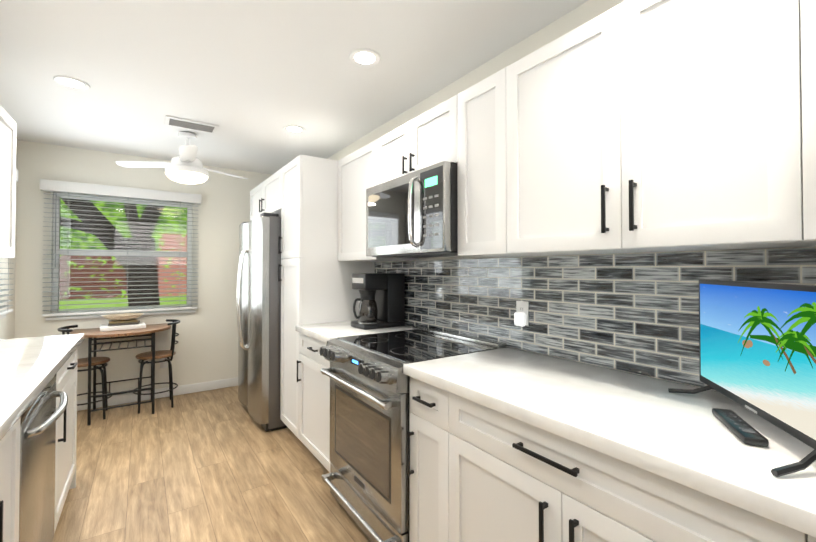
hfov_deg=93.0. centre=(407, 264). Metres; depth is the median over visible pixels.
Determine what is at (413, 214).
microwave
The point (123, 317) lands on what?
decorative bowl
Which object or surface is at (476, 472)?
base cabinet
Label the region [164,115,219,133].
ceiling vent
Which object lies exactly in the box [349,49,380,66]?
recessed light
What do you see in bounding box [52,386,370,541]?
floor
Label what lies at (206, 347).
wall
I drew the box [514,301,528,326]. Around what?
outlet
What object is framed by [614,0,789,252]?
upper cabinet
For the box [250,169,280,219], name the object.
upper cabinet
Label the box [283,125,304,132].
recessed light
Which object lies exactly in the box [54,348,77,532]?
base cabinet
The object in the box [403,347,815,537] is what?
countertop
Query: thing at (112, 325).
book
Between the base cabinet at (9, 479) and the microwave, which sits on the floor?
the base cabinet at (9, 479)
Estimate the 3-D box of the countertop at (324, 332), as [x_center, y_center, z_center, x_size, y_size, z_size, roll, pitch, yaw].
[-0.358,0.447,2.652,0.638,0.040,0.608,1,-1,-34]
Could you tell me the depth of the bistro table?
3.45 m
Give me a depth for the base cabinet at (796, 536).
0.65 m
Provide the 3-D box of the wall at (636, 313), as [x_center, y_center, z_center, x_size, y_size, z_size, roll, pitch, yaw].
[0.494,0.114,2.099,0.130,2.440,6.500,1,-1,-34]
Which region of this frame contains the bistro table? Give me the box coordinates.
[70,323,170,424]
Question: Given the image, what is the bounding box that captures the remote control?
[712,408,768,446]
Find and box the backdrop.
[59,198,186,310]
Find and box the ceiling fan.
[116,132,247,183]
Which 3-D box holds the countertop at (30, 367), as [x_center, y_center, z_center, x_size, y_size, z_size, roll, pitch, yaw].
[-1.080,0.417,0.519,0.608,0.040,4.085,1,-1,-34]
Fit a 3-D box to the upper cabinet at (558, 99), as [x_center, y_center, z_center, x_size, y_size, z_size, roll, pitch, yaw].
[0.661,-0.424,1.472,0.328,0.760,0.455,1,-1,-34]
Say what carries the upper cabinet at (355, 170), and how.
attached to the wall at (636, 313)
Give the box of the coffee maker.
[351,273,404,329]
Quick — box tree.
[60,198,164,307]
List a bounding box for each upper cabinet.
[0,105,16,257]
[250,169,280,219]
[338,141,417,261]
[374,94,457,185]
[457,70,517,256]
[502,7,621,256]
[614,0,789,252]
[790,0,815,246]
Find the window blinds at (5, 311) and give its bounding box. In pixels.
[0,169,18,315]
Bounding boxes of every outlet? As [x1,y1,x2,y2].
[160,358,167,367]
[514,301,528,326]
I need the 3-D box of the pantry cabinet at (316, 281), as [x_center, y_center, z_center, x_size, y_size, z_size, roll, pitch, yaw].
[-0.656,0.283,3.097,0.648,2.130,0.450,1,-1,-34]
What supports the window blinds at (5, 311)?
attached to the wall at (7, 324)
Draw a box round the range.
[319,326,506,541]
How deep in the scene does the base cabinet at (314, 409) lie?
2.51 m
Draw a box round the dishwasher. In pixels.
[19,374,67,541]
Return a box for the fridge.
[237,212,286,430]
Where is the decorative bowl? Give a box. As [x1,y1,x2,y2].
[102,313,143,320]
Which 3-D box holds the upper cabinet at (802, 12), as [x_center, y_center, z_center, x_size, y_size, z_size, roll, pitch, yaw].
[1.156,-0.434,0.751,0.328,0.760,0.505,1,-1,-34]
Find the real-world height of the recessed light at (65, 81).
0.006 m
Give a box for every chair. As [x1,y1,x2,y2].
[57,325,112,419]
[133,319,180,413]
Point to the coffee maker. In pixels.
(381, 299)
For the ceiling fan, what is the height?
0.413 m
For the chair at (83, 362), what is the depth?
3.39 m
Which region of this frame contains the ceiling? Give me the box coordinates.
[0,0,588,174]
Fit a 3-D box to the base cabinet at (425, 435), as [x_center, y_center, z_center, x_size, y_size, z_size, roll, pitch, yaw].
[0.331,0.891,1.678,0.618,0.876,0.249,1,-1,-34]
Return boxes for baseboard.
[77,377,237,410]
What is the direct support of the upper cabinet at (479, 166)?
attached to the wall at (636, 313)
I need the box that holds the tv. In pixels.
[668,279,815,476]
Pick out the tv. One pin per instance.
(757, 348)
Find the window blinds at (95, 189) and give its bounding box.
[40,179,200,316]
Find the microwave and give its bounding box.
[366,161,457,257]
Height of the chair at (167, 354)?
0.808 m
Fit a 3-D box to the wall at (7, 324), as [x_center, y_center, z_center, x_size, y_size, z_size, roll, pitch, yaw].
[-1.621,0.094,0.647,0.120,2.440,6.500,1,-1,-34]
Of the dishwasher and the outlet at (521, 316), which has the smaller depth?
the dishwasher
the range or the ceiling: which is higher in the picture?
the ceiling
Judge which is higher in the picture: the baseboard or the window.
the window
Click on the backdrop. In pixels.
(167, 227)
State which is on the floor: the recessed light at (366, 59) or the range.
the range
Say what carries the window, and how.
in the wall at (206, 347)
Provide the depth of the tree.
5.27 m
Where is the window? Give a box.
[45,192,195,320]
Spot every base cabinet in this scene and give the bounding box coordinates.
[0,417,20,541]
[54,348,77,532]
[297,332,330,471]
[407,377,442,541]
[443,390,790,541]
[791,528,815,541]
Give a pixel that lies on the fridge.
(259, 319)
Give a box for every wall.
[0,139,16,338]
[14,140,271,400]
[327,0,815,390]
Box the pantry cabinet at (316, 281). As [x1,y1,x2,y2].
[278,155,374,438]
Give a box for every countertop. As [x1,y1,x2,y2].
[0,334,83,440]
[295,320,412,342]
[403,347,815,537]
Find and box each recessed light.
[53,76,89,89]
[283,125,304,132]
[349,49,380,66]
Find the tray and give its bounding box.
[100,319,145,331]
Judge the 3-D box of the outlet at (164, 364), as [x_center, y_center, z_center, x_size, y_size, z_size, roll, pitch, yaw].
[-2.502,1.003,3.966,0.070,0.115,0.006,1,-1,-34]
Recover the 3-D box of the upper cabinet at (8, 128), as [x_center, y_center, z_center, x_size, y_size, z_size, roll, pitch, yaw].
[-2.050,-0.422,1.670,0.318,0.760,1.000,1,-1,-34]
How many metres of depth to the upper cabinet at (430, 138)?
2.07 m
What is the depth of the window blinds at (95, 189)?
3.71 m
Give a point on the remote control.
(742, 430)

